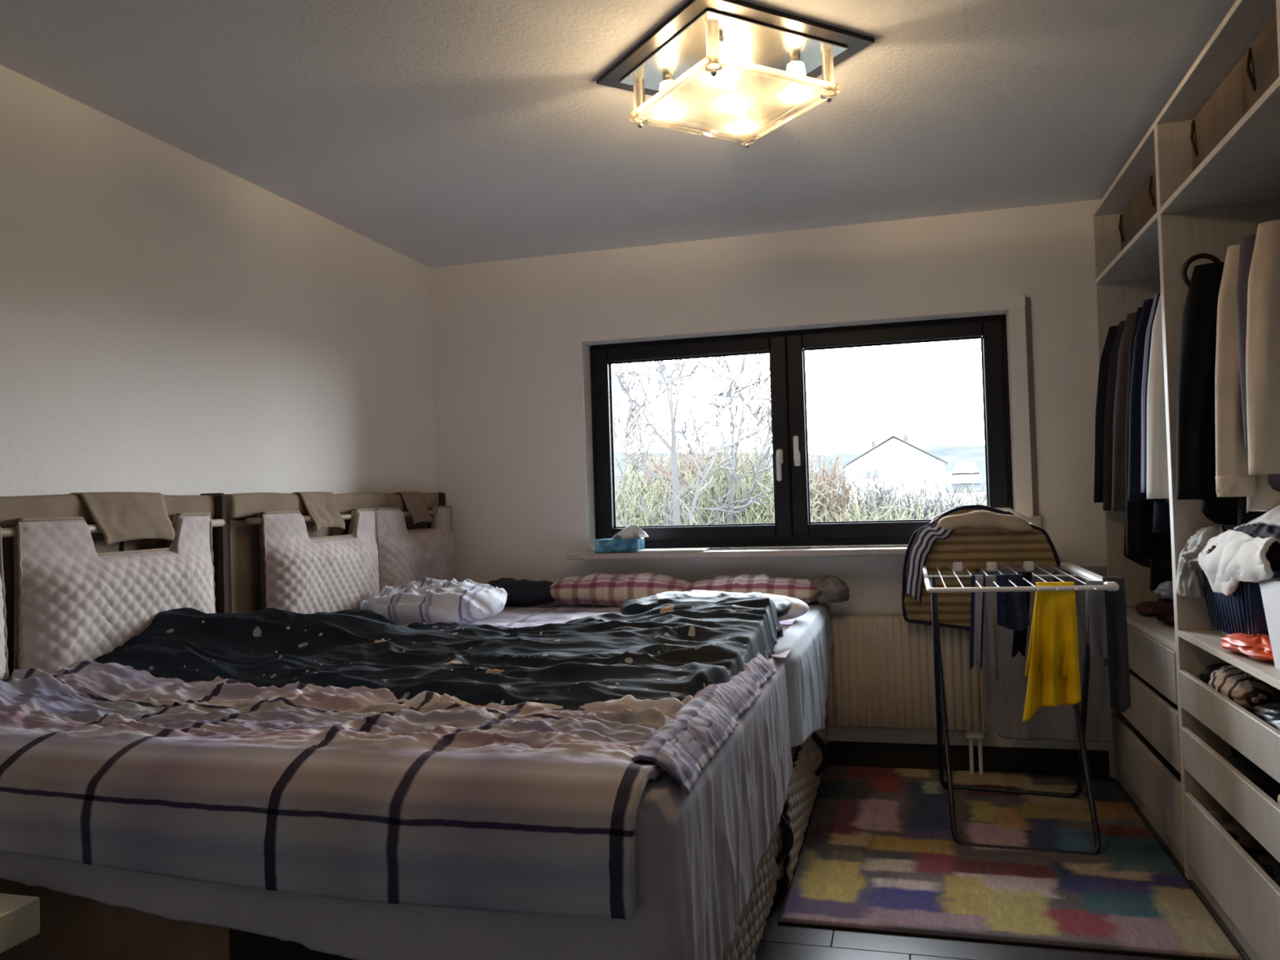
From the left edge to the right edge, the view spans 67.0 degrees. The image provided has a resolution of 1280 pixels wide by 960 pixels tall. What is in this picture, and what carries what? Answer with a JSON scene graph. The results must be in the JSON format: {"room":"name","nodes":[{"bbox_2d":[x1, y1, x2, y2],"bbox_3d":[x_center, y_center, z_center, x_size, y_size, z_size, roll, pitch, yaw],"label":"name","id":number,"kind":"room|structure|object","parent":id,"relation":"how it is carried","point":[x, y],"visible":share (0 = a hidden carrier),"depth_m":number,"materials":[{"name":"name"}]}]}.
{"room":"bedroom","nodes":[
{"label":"bedroom","id":0,"kind":"room"},
{"bbox_2d":[0,64,436,517],"bbox_3d":[-1.815,0.113,2.315,0.200,2.420,5.310,-2,-1,15],"label":"wall","id":1,"kind":"structure","parent":0,"point":[172,322],"depth_m":3.17,"materials":[{"name":"paint"}]},
{"bbox_2d":[0,492,228,677],"bbox_3d":[-1.593,0.624,2.427,0.124,1.188,1.620,-2,-1,15],"label":"headboard","id":2,"kind":"object","parent":1,"relation":"attached to","point":[116,522],"visible":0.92,"depth_m":2.77,"materials":[{"name":"wood"}]},
{"bbox_2d":[0,526,8,679],"bbox_3d":[-1.644,0.339,2.040,0.115,0.490,0.715,-2,-1,15],"label":"cushion","id":3,"kind":"object","parent":2,"relation":"hanging from","point":[4,673],"visible":0.73,"depth_m":2.37,"materials":[{"name":"beige fabric"}]},
{"bbox_2d":[12,512,216,673],"bbox_3d":[-1.449,0.346,2.759,0.111,0.492,0.724,-2,-1,15],"label":"cushion","id":4,"kind":"object","parent":2,"relation":"hanging from","point":[73,602],"visible":0.66,"depth_m":2.58,"materials":[{"name":"beige fabric"}]},
{"bbox_2d":[224,491,445,613],"bbox_3d":[-1.164,0.642,3.994,0.124,1.188,1.555,-2,-1,15],"label":"headboard","id":5,"kind":"object","parent":1,"relation":"attached to","point":[324,513],"visible":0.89,"depth_m":3.54,"materials":[{"name":"wood"}]},
{"bbox_2d":[257,508,379,613],"bbox_3d":[-1.187,0.358,3.705,0.118,0.490,0.751,-2,-1,15],"label":"cushion","id":6,"kind":"object","parent":5,"relation":"hanging from","point":[302,574],"visible":0.79,"depth_m":3.55,"materials":[{"name":"beige fabric"}]},
{"bbox_2d":[373,506,455,592],"bbox_3d":[-0.997,0.366,4.403,0.115,0.490,0.704,-2,-1,15],"label":"cushion","id":7,"kind":"object","parent":5,"relation":"hanging from","point":[405,556],"visible":0.71,"depth_m":4.25,"materials":[{"name":"beige fabric"}]},
{"bbox_2d":[0,0,1235,267],"bbox_3d":[0.042,-1.262,1.978,4.053,0.200,5.610,-2,-1,15],"label":"ceiling","id":8,"kind":"structure","parent":0,"point":[437,133],"depth_m":2.95,"materials":[{"name":"paint"}]},
{"bbox_2d":[596,0,875,148],"bbox_3d":[0.250,-1.078,2.655,0.548,0.154,0.548,-1,-1,-30],"label":"ceiling lamp","id":9,"kind":"object","parent":8,"relation":"attached to","point":[737,68],"visible":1,"depth_m":2.57,"materials":[{"name":"glass"}]},
{"bbox_2d":[431,199,1115,778],"bbox_3d":[0.782,0.077,4.513,4.053,2.420,0.300,-2,-1,15],"label":"wall","id":10,"kind":"structure","parent":0,"point":[512,339],"depth_m":4.46,"materials":[{"name":"paint"}]},
{"bbox_2d":[567,314,1013,559],"bbox_3d":[0.666,-0.180,4.408,2.024,1.039,0.350,-2,-1,15],"label":"window","id":11,"kind":"structure","parent":10,"relation":"in","point":[793,529],"depth_m":4.48,"materials":[{"name":"black plastic"}]},
{"bbox_2d":[594,524,648,553],"bbox_3d":[-0.078,0.275,4.528,0.245,0.126,0.120,-2,-1,15],"label":"tissue box","id":12,"kind":"object","parent":11,"relation":"on","point":[630,539],"visible":0.99,"depth_m":4.49,"materials":[{"name":"cardboard"}]},
{"bbox_2d":[824,613,985,774],"bbox_3d":[0.696,0.943,4.304,1.578,0.685,0.109,-2,-1,15],"label":"radiator","id":13,"kind":"object","parent":10,"relation":"attached to","point":[881,674],"visible":0.29,"depth_m":4.14,"materials":[{"name":"metal"}]},
{"bbox_2d":[826,740,1109,777],"bbox_3d":[0.482,1.237,4.418,3.043,0.115,0.016,-2,-1,15],"label":"baseboard","id":14,"kind":"structure","parent":10,"relation":"attached to","point":[873,754],"depth_m":4.16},
{"bbox_2d":[1019,293,1042,528],"bbox_3d":[1.662,-0.286,4.108,0.051,1.015,0.025,-2,-1,15],"label":"strap","id":15,"kind":"object","parent":10,"relation":"attached to","point":[1024,301],"visible":0.84,"depth_m":4.11,"materials":[{"name":"white plastic"}]},
{"bbox_2d":[754,778,1251,959],"bbox_3d":[0.121,1.316,1.927,4.053,0.120,5.610,-2,-1,15],"label":"floor","id":16,"kind":"structure","parent":0,"point":[778,941],"depth_m":2.59,"materials":[{"name":"grey wood"}]},
{"bbox_2d":[0,893,39,953],"bbox_3d":[-1.391,1.019,1.514,0.550,0.550,0.550,-2,-1,15],"label":"side table","id":17,"kind":"object","parent":16,"relation":"on","point":[20,915],"visible":1,"depth_m":1.68,"materials":[{"name":"paint"}]},
{"bbox_2d":[0,814,794,959],"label":"bed","id":18,"kind":"object","parent":16,"relation":"on","point":[73,927],"visible":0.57,"depth_m":1.82,"materials":[{"name":"wood"}]},
{"bbox_2d":[228,928,351,959],"bbox_3d":[-0.613,0.987,1.706,0.250,0.375,0.014,-2,-1,15],"label":"vent","id":19,"kind":"object","parent":18,"relation":"attached to","point":[242,945],"depth_m":1.71,"materials":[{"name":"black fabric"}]},
{"bbox_2d":[0,652,793,959],"bbox_3d":[-0.574,0.725,2.455,1.750,0.454,1.551,-2,-1,15],"label":"bedsheet","id":20,"kind":"object","parent":18,"relation":"on","point":[698,855],"depth_m":1.70,"materials":[{"name":"fabric"}]},
{"bbox_2d":[0,658,693,919],"bbox_3d":[-0.654,0.579,2.391,1.719,0.289,1.421,-2,-1,15],"label":"comforter","id":21,"kind":"object","parent":20,"relation":"on","point":[354,793],"visible":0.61,"depth_m":1.72,"materials":[{"name":"fabric"}]},
{"bbox_2d":[775,716,829,888],"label":"bed","id":22,"kind":"object","parent":16,"relation":"on","point":[810,759],"visible":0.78,"depth_m":3.29,"materials":[{"name":"brown fabric"}]},
{"bbox_2d":[93,596,783,711],"bbox_3d":[-0.514,0.488,2.893,1.754,0.273,1.296,-2,-1,15],"label":"duvet","id":23,"kind":"object","parent":22,"relation":"on","point":[665,651],"visible":0.92,"depth_m":2.64,"materials":[{"name":"fabric"}]},
{"bbox_2d":[462,601,797,658],"bbox_3d":[-0.213,0.571,3.815,1.741,0.029,1.463,-2,-1,15],"label":"bedsheet","id":24,"kind":"object","parent":22,"relation":"on","point":[555,612],"visible":0.12,"depth_m":4.12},
{"bbox_2d":[360,577,506,625],"bbox_3d":[-0.819,0.486,3.846,0.566,0.190,0.502,-2,-1,13],"label":"pillow","id":25,"kind":"object","parent":24,"relation":"on","point":[429,600],"visible":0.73,"depth_m":3.65,"materials":[{"name":"fabric"}]},
{"bbox_2d":[485,577,555,606],"bbox_3d":[-0.561,0.522,4.505,0.370,0.135,0.261,-2,-1,15],"label":"pillow","id":26,"kind":"object","parent":24,"relation":"on","point":[526,593],"visible":0.73,"depth_m":4.39,"materials":[{"name":"grey fabric"}]},
{"bbox_2d":[550,571,689,607],"bbox_3d":[-0.095,0.502,4.392,0.674,0.165,0.276,-2,-1,15],"label":"pillow","id":27,"kind":"object","parent":24,"relation":"on","point":[596,588],"visible":0.76,"depth_m":4.30,"materials":[{"name":"fabric"}]},
{"bbox_2d":[620,589,791,617],"bbox_3d":[0.227,0.448,3.381,0.599,0.117,0.364,-2,-1,15],"label":"folded blanket","id":28,"kind":"object","parent":24,"relation":"on","point":[633,606],"visible":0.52,"depth_m":3.30,"materials":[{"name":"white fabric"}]},
{"bbox_2d":[681,573,818,604],"bbox_3d":[0.482,0.484,4.218,0.595,0.154,0.273,-2,-1,15],"label":"pillow","id":29,"kind":"object","parent":24,"relation":"on","point":[805,590],"visible":0.62,"depth_m":4.11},
{"bbox_2d":[764,593,808,621],"bbox_3d":[0.418,0.485,3.664,0.439,0.103,0.183,-2,-1,15],"label":"rolled towel","id":30,"kind":"object","parent":24,"relation":"on","point":[798,608],"visible":0.24,"depth_m":3.57,"materials":[{"name":"white fabric"}]},
{"bbox_2d":[773,601,834,747],"bbox_3d":[0.626,0.720,3.615,0.137,0.388,1.404,-2,-1,17],"label":"bedsheet","id":31,"kind":"object","parent":22,"relation":"on","point":[810,638],"visible":0.91,"depth_m":3.27,"materials":[{"name":"fabric"}]},
{"bbox_2d":[811,575,849,603],"bbox_3d":[0.815,0.470,4.199,0.185,0.111,0.225,-2,-1,15],"label":"fleece blanket","id":32,"kind":"object","parent":31,"relation":"on","point":[831,588],"visible":0.86,"depth_m":4.12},
{"bbox_2d":[777,764,1245,959],"bbox_3d":[1.175,1.245,3.376,1.184,0.016,1.622,-2,-1,15],"label":"rug","id":33,"kind":"object","parent":16,"relation":"on","point":[879,852],"visible":0.98,"depth_m":3.06,"materials":[{"name":"carpet"}]},
{"bbox_2d":[922,507,1119,855],"bbox_3d":[1.344,0.678,3.535,0.588,1.140,1.082,-2,-1,15],"label":"drying rack","id":34,"kind":"object","parent":33,"relation":"on","point":[1028,566],"visible":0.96,"depth_m":3.41,"materials":[{"name":"white metal"}]},
{"bbox_2d":[904,519,954,602],"bbox_3d":[1.202,0.337,4.014,0.205,0.346,0.026,-2,-1,15],"label":"striped scarf","id":35,"kind":"object","parent":34,"relation":"hanging from","point":[922,547],"visible":1,"depth_m":4.02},
{"bbox_2d":[969,574,985,669],"bbox_3d":[1.179,0.496,3.376,0.064,0.325,0.046,-2,-1,15],"label":"sock","id":36,"kind":"object","parent":34,"relation":"hanging from","point":[977,599],"visible":0.9,"depth_m":3.37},
{"bbox_2d":[902,504,1060,630],"bbox_3d":[1.403,0.366,3.998,0.627,0.527,0.025,-2,-1,15],"label":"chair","id":37,"kind":"object","parent":34,"relation":"hanging from","point":[972,547],"visible":0.52,"depth_m":4.01,"materials":[{"name":"brown fabric"}]},
{"bbox_2d":[937,510,1031,532],"bbox_3d":[1.409,0.169,3.962,0.364,0.092,0.076,-2,-1,15],"label":"towel","id":38,"kind":"object","parent":37,"relation":"on","point":[977,518],"visible":1,"depth_m":3.94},
{"bbox_2d":[985,575,999,682],"bbox_3d":[1.218,0.514,3.336,0.033,0.365,0.043,-2,-1,15],"label":"sock","id":39,"kind":"object","parent":34,"relation":"hanging from","point":[991,596],"visible":0.91,"depth_m":3.33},
{"bbox_2d":[987,573,1030,631],"bbox_3d":[1.285,0.427,3.378,0.141,0.194,0.071,-2,-1,15],"label":"navy underwear","id":40,"kind":"object","parent":34,"relation":"hanging from","point":[1012,614],"visible":0.7,"depth_m":3.36,"materials":[{"name":"fabric"}]},
{"bbox_2d":[1011,571,1031,657],"bbox_3d":[1.371,0.481,3.473,0.085,0.305,0.039,-2,-1,1],"label":"sock","id":41,"kind":"object","parent":34,"relation":"hanging from","point":[1020,637],"visible":0.41,"depth_m":3.46,"materials":[{"name":"fabric"}]},
{"bbox_2d":[979,565,1113,742],"bbox_3d":[1.627,0.696,3.882,0.475,0.695,0.036,-2,-1,15],"label":"sheet","id":42,"kind":"object","parent":34,"relation":"hanging from","point":[1004,700],"visible":0.36,"depth_m":3.89,"materials":[{"name":"fabric"}]},
{"bbox_2d":[1022,582,1080,721],"bbox_3d":[1.291,0.542,3.058,0.175,0.438,0.085,-2,-1,15],"label":"garment","id":43,"kind":"object","parent":34,"relation":"hanging from","point":[1052,666],"visible":0.98,"depth_m":3.04,"materials":[{"name":"fabric"}]},
{"bbox_2d":[1085,580,1107,659],"bbox_3d":[1.440,0.441,3.055,0.054,0.245,0.065,-2,-1,13],"label":"trousers","id":44,"kind":"object","parent":34,"relation":"hanging from","point":[1096,626],"visible":0.95,"depth_m":3.04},
{"bbox_2d":[1102,576,1131,712],"bbox_3d":[1.509,0.519,3.062,0.064,0.425,0.071,-2,-1,15],"label":"garment","id":45,"kind":"object","parent":34,"relation":"hanging from","point":[1117,660],"visible":0.9,"depth_m":3.05,"materials":[{"name":"fabric"}]},
{"bbox_2d":[1092,120,1186,877],"bbox_3d":[2.073,0.045,3.442,0.590,2.360,1.049,-2,-1,15],"label":"wardrobe","id":46,"kind":"object","parent":16,"relation":"on","point":[1148,759],"visible":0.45,"depth_m":3.57,"materials":[{"name":"white wood"}]},
{"bbox_2d":[1093,325,1118,502],"bbox_3d":[2.123,-0.290,3.865,0.594,0.826,0.118,-2,-1,15],"label":"jacket","id":47,"kind":"object","parent":46,"relation":"hanging from","point":[1104,359],"visible":0.1,"depth_m":3.90,"materials":[{"name":"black fabric"}]},
{"bbox_2d":[1111,311,1137,511],"bbox_3d":[2.081,-0.214,3.632,0.595,1.004,0.123,-2,-1,15],"label":"jacket","id":48,"kind":"object","parent":46,"relation":"hanging from","point":[1118,484],"visible":0.12,"depth_m":3.67,"materials":[{"name":"brown fabric"}]},
{"bbox_2d":[1102,320,1150,567],"bbox_3d":[2.110,-0.171,3.745,0.606,1.067,0.123,-2,-1,15],"label":"cardigan","id":49,"kind":"object","parent":46,"relation":"hanging from","point":[1109,403],"visible":0.1,"depth_m":3.79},
{"bbox_2d":[1097,218,1159,283],"bbox_3d":[2.046,-0.843,3.460,0.577,0.018,1.013,-2,-1,15],"label":"shelf","id":50,"kind":"object","parent":46,"relation":"attached to","point":[1138,262],"depth_m":3.67,"materials":[{"name":"white wood"}]},
{"bbox_2d":[1118,178,1151,251],"bbox_3d":[2.127,-0.980,3.701,0.463,0.258,0.482,-2,-1,15],"label":"storage box","id":51,"kind":"object","parent":46,"relation":"on","point":[1135,215],"visible":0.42,"depth_m":3.72,"materials":[{"name":"cardboard"}]},
{"bbox_2d":[1125,306,1172,591],"bbox_3d":[2.064,-0.139,3.518,0.577,1.157,0.142,-2,-1,15],"label":"coat","id":52,"kind":"object","parent":46,"relation":"hanging from","point":[1141,542],"visible":0.18,"depth_m":3.53,"materials":[{"name":"black fabric"}]},
{"bbox_2d":[1127,298,1170,533],"bbox_3d":[2.021,-0.253,3.399,0.586,0.942,0.126,-2,-1,12],"label":"jacket","id":53,"kind":"object","parent":46,"relation":"hanging from","point":[1162,523],"visible":0.16,"depth_m":3.43,"materials":[{"name":"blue fabric"}]},
{"bbox_2d":[1125,608,1175,644],"bbox_3d":[2.088,0.522,3.433,0.577,0.018,1.013,-2,-1,15],"label":"shelf","id":54,"kind":"object","parent":46,"relation":"attached to","point":[1154,631],"depth_m":3.44,"materials":[{"name":"white wood"}]},
{"bbox_2d":[1148,169,1157,217],"bbox_3d":[1.995,-0.985,3.219,0.463,0.258,0.482,-2,-1,15],"label":"storage box","id":55,"kind":"object","parent":46,"relation":"on","point":[1152,188],"visible":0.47,"depth_m":3.45,"materials":[{"name":"cardboard"}]},
{"bbox_2d":[1129,671,1177,711],"bbox_3d":[2.079,0.837,3.431,0.516,0.126,0.989,-2,-1,15],"label":"drawer","id":56,"kind":"object","parent":46,"relation":"on","point":[1139,701],"depth_m":3.57,"materials":[{"name":"white wood"}]},
{"bbox_2d":[1140,293,1169,504],"bbox_3d":[2.000,-0.300,3.287,0.567,0.850,0.103,-2,-1,15],"label":"shirt","id":57,"kind":"object","parent":46,"relation":"hanging from","point":[1148,331],"visible":0.12,"depth_m":3.34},
{"bbox_2d":[1128,728,1181,782],"bbox_3d":[2.087,1.075,3.427,0.516,0.140,0.989,-2,-1,15],"label":"drawer","id":58,"kind":"object","parent":46,"relation":"on","point":[1140,771],"depth_m":3.63,"materials":[{"name":"white wood"}]},
{"bbox_2d":[1146,294,1168,498],"bbox_3d":[1.964,-0.309,3.172,0.574,0.835,0.110,-2,-1,15],"label":"shirt","id":59,"kind":"object","parent":46,"relation":"hanging from","point":[1157,485],"visible":0.21,"depth_m":3.20,"materials":[{"name":"white fabric"}]},
{"bbox_2d":[1152,597,1174,624],"bbox_3d":[1.941,0.444,3.439,0.200,0.118,0.351,-2,-1,15],"label":"scarf","id":60,"kind":"object","parent":46,"relation":"on","point":[1163,609],"visible":0.16,"depth_m":3.41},
{"bbox_2d":[1155,0,1279,959],"bbox_3d":[1.799,0.034,2.440,0.590,2.360,1.027,-2,-1,15],"label":"wardrobe","id":61,"kind":"object","parent":16,"relation":"on","point":[1208,209],"visible":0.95,"depth_m":2.74,"materials":[{"name":"white wood"}]},
{"bbox_2d":[1181,253,1221,287],"bbox_3d":[1.676,-0.625,2.882,0.114,0.104,0.016,-2,-1,15],"label":"hanger","id":62,"kind":"object","parent":61,"relation":"hanging from","point":[1201,255],"visible":0.88,"depth_m":2.88,"materials":[{"name":"black plastic"}]},
{"bbox_2d":[1176,262,1238,524],"bbox_3d":[1.863,-0.280,2.812,0.578,0.871,0.153,-2,-1,15],"label":"coat","id":63,"kind":"object","parent":61,"relation":"hanging from","point":[1196,410],"visible":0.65,"depth_m":2.83,"materials":[{"name":"black fabric"}]},
{"bbox_2d":[1190,54,1248,171],"bbox_3d":[1.850,-0.991,2.698,0.468,0.258,0.480,-2,-1,15],"label":"storage box","id":64,"kind":"object","parent":61,"relation":"on","point":[1228,104],"visible":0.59,"depth_m":2.71,"materials":[{"name":"cardboard"}]},
{"bbox_2d":[1161,86,1279,213],"bbox_3d":[1.772,-0.855,2.458,0.577,0.018,0.991,-2,-1,15],"label":"shelf","id":65,"kind":"object","parent":61,"relation":"attached to","point":[1242,173],"depth_m":2.64,"materials":[{"name":"white wood"}]},
{"bbox_2d":[1179,630,1279,681],"bbox_3d":[1.813,0.458,2.432,0.577,0.018,0.991,-2,-1,15],"label":"shelf","id":66,"kind":"object","parent":61,"relation":"attached to","point":[1209,641],"depth_m":2.54,"materials":[{"name":"white wood"}]},
{"bbox_2d":[1208,811,1257,861],"bbox_3d":[1.813,1.073,2.424,0.516,0.151,0.967,-2,-1,15],"label":"drawer","id":67,"kind":"object","parent":61,"relation":"on","point":[1221,817],"depth_m":2.93,"materials":[{"name":"white wood"}]},
{"bbox_2d":[1200,737,1277,803],"bbox_3d":[1.805,0.818,2.429,0.516,0.082,0.967,-2,-1,15],"label":"drawer","id":68,"kind":"object","parent":61,"relation":"on","point":[1220,746],"depth_m":2.93,"materials":[{"name":"white wood"}]},
{"bbox_2d":[1200,680,1279,714],"bbox_3d":[1.799,0.636,2.433,0.516,0.073,0.967,-2,-1,15],"label":"drawer","id":69,"kind":"object","parent":61,"relation":"on","point":[1277,694],"depth_m":2.89,"materials":[{"name":"white wood"}]},
{"bbox_2d":[1202,570,1279,636],"bbox_3d":[1.806,0.342,2.654,0.390,0.227,0.480,-2,-1,15],"label":"laundry basket","id":70,"kind":"object","parent":61,"relation":"on","point":[1242,611],"visible":0.27,"depth_m":2.60,"materials":[{"name":"blue plastic"}]},
{"bbox_2d":[1180,524,1235,570],"bbox_3d":[1.727,0.198,2.858,0.224,0.135,0.270,-3,-1,38],"label":"scarf","id":71,"kind":"object","parent":70,"relation":"in","point":[1198,540],"visible":0.31,"depth_m":2.86,"materials":[{"name":"grey fabric"}]},
{"bbox_2d":[1176,542,1207,597],"bbox_3d":[1.684,0.271,2.949,0.084,0.163,0.144,-2,-1,15],"label":"scarf","id":72,"kind":"object","parent":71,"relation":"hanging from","point":[1189,582],"visible":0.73,"depth_m":2.92,"materials":[{"name":"grey fabric"}]},
{"bbox_2d":[1197,505,1279,595],"bbox_3d":[1.693,0.180,2.521,0.296,0.262,0.560,-2,-1,15],"label":"jacket","id":73,"kind":"object","parent":70,"relation":"in","point":[1237,556],"visible":1,"depth_m":2.53,"materials":[{"name":"fabric"}]},
{"bbox_2d":[1205,537,1279,570],"bbox_3d":[1.701,0.201,2.700,0.210,0.109,0.242,-2,-1,15],"label":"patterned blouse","id":74,"kind":"object","parent":70,"relation":"in","point":[1273,554],"visible":0.12,"depth_m":2.60,"materials":[{"name":"fabric"}]},
{"bbox_2d":[1208,665,1276,709],"bbox_3d":[1.698,0.573,2.724,0.151,0.091,0.316,-2,-1,15],"label":"striped shirt","id":75,"kind":"object","parent":61,"relation":"in","point":[1242,688],"visible":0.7,"depth_m":2.63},
{"bbox_2d":[1219,632,1273,661],"bbox_3d":[1.621,0.425,2.520,0.169,0.048,0.363,-2,-1,15],"label":"bag","id":76,"kind":"object","parent":61,"relation":"on","point":[1258,646],"visible":0.78,"depth_m":2.46,"materials":[{"name":"plastic"}]},
{"bbox_2d":[1214,244,1279,512],"bbox_3d":[1.824,-0.300,2.586,0.538,0.838,0.126,-2,-1,15],"label":"garment","id":77,"kind":"object","parent":61,"relation":"hanging from","point":[1233,478],"visible":0.44,"depth_m":2.61,"materials":[{"name":"beige fabric"}]},
{"bbox_2d":[1221,811,1279,867],"bbox_3d":[1.736,0.970,2.649,0.216,0.086,0.449,-2,-1,15],"label":"pile","id":78,"kind":"object","parent":61,"relation":"in","point":[1239,833],"visible":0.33,"depth_m":2.59,"materials":[{"name":"fabric"}]},
{"bbox_2d":[1225,747,1279,798],"bbox_3d":[1.726,0.767,2.579,0.266,0.075,0.541,-2,-1,15],"label":"pile","id":79,"kind":"object","parent":61,"relation":"in","point":[1246,766],"visible":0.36,"depth_m":2.53,"materials":[{"name":"fabric"}]},
{"bbox_2d":[1237,496,1267,526],"bbox_3d":[1.867,-0.220,2.700,0.399,0.997,0.115,-2,-1,15],"label":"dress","id":80,"kind":"object","parent":61,"relation":"hanging from","point":[1243,517],"visible":0.02,"depth_m":2.73,"materials":[{"name":"black fabric"}]},
{"bbox_2d":[1236,234,1279,492],"bbox_3d":[1.815,-0.333,2.477,0.498,0.776,0.106,-2,-1,15],"label":"blouse","id":81,"kind":"object","parent":61,"relation":"hanging from","point":[1247,242],"visible":0.3,"depth_m":2.53,"materials":[{"name":"grey fabric"}]},
{"bbox_2d":[1245,13,1279,110],"bbox_3d":[1.719,-0.997,2.219,0.468,0.258,0.477,-2,-1,15],"label":"storage box","id":82,"kind":"object","parent":61,"relation":"on","point":[1262,68],"visible":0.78,"depth_m":2.39,"materials":[{"name":"cardboard"}]},
{"bbox_2d":[1245,219,1279,475],"bbox_3d":[1.766,-0.337,2.357,0.525,0.770,0.140,-2,-1,15],"label":"sweater","id":83,"kind":"object","parent":61,"relation":"hanging from","point":[1263,321],"visible":1,"depth_m":2.38,"materials":[{"name":"beige fabric"}]},
{"bbox_2d":[1252,702,1279,731],"bbox_3d":[1.597,0.589,2.314,0.175,0.083,0.520,-2,-1,15],"label":"leather bag","id":84,"kind":"object","parent":61,"relation":"in","point":[1269,713],"visible":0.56,"depth_m":2.39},
{"bbox_2d":[1258,577,1279,670],"bbox_3d":[1.591,0.341,2.212,0.180,0.219,0.395,-2,-1,15],"label":"paper bag","id":85,"kind":"object","parent":61,"relation":"on","point":[1270,588],"visible":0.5,"depth_m":2.34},
{"label":"outside","id":86,"kind":"structure","parent":0,"visible":0},
{"bbox_2d":[613,444,986,510],"bbox_3d":[20.741,-4.570,266.485,420.000,29.870,515.100,-2,-1,15],"label":"ground","id":87,"kind":"structure","parent":86,"point":[953,455],"depth_m":339.38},
{"bbox_2d":[613,400,653,517],"bbox_3d":[-0.328,2.162,14.469,1.037,7.136,1.970,-2,-1,8],"label":"bare tree","id":88,"kind":"object","parent":87,"relation":"on","point":[628,415],"visible":0.31,"depth_m":14.71,"materials":[{"name":"grey plant"}]},
{"bbox_2d":[612,376,671,519],"bbox_3d":[0.126,1.792,19.592,2.513,8.039,2.440,-1,-1,-31],"label":"bare tree","id":89,"kind":"object","parent":87,"relation":"on","point":[644,400],"visible":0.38,"depth_m":19.79,"materials":[{"name":"grey plant"}]},
{"bbox_2d":[614,440,684,526],"bbox_3d":[-0.507,2.521,18.851,3.252,6.600,3.071,-2,-1,32],"label":"bare shrub","id":90,"kind":"object","parent":87,"relation":"on","point":[628,483],"visible":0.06,"depth_m":18.39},
{"bbox_2d":[615,468,712,526],"bbox_3d":[0.346,2.744,17.638,2.997,6.052,2.802,-2,-1,15],"label":"bare shrub","id":91,"kind":"object","parent":87,"relation":"on","point":[647,522],"visible":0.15,"depth_m":17.31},
{"bbox_2d":[618,432,735,524],"bbox_3d":[0.659,2.503,13.464,1.472,6.341,1.388,-1,-2,-44],"label":"bare tree","id":92,"kind":"object","parent":87,"relation":"on","point":[652,470],"visible":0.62,"depth_m":13.41,"materials":[{"name":"grey plant"}]},
{"bbox_2d":[615,435,762,525],"bbox_3d":[1.188,2.363,21.327,3.337,6.907,2.704,-3,-1,34],"label":"bare shrub","id":93,"kind":"object","parent":87,"relation":"on","point":[655,465],"visible":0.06,"depth_m":21.23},
{"bbox_2d":[613,359,773,548],"bbox_3d":[0.877,1.548,15.412,2.545,8.333,2.751,-1,-1,-36],"label":"bare tree","id":94,"kind":"object","parent":87,"relation":"on","point":[675,504],"visible":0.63,"depth_m":15.37,"materials":[{"name":"plant"}]},
{"bbox_2d":[641,425,773,524],"bbox_3d":[1.416,2.392,17.683,2.612,6.688,2.457,-1,-1,-24],"label":"bare shrub","id":95,"kind":"object","parent":87,"relation":"on","point":[692,466],"visible":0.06,"depth_m":17.50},
{"bbox_2d":[680,354,773,548],"bbox_3d":[1.289,1.633,15.794,2.724,8.130,3.014,-2,-1,15],"label":"bare tree","id":96,"kind":"object","parent":87,"relation":"on","point":[731,465],"visible":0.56,"depth_m":15.44,"materials":[{"name":"plant"}]},
{"bbox_2d":[664,426,835,548],"bbox_3d":[1.844,2.388,16.082,2.779,6.606,2.380,-2,-1,18],"label":"bare shrub","id":97,"kind":"object","parent":87,"relation":"on","point":[753,513],"visible":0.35,"depth_m":15.75,"materials":[{"name":"plant"}]},
{"bbox_2d":[706,373,809,547],"bbox_3d":[2.366,1.717,18.883,2.483,8.023,2.980,-2,-1,15],"label":"bare tree","id":98,"kind":"object","parent":87,"relation":"on","point":[757,412],"visible":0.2,"depth_m":18.99,"materials":[{"name":"grey plant"}]},
{"bbox_2d":[754,445,884,546],"bbox_3d":[3.596,2.409,19.812,2.778,6.605,2.451,-1,-1,-14],"label":"bare shrub","id":99,"kind":"object","parent":87,"relation":"on","point":[820,487],"visible":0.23,"depth_m":19.41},
{"bbox_2d":[809,472,938,546],"bbox_3d":[3.870,2.737,16.363,2.775,5.798,2.652,-1,-1,-36],"label":"bare shrub","id":100,"kind":"object","parent":87,"relation":"on","point":[857,517],"visible":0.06,"depth_m":16.45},
{"bbox_2d":[817,466,933,546],"bbox_3d":[4.892,2.686,20.443,2.707,6.000,2.539,-3,-2,43],"label":"bare shrub","id":101,"kind":"object","parent":87,"relation":"on","point":[880,488],"visible":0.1,"depth_m":20.21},
{"bbox_2d":[841,434,948,515],"bbox_3d":[19.489,1.664,73.447,7.200,9.850,12.600,-2,-1,15],"label":"gabled house","id":102,"kind":"structure","parent":87,"relation":"on","point":[917,460],"depth_m":67.65,"materials":[{"name":"white paint"}]},
{"bbox_2d":[842,450,986,546],"bbox_3d":[5.123,2.534,17.187,2.839,6.158,2.281,-2,-1,2],"label":"bare shrub","id":103,"kind":"object","parent":87,"relation":"on","point":[926,512],"visible":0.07,"depth_m":17.18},
{"bbox_2d":[946,462,986,491],"bbox_3d":[36.705,2.148,107.923,4.000,8.200,8.400,-2,-1,15],"label":"house","id":104,"kind":"structure","parent":87,"relation":"on","point":[969,470],"depth_m":104.32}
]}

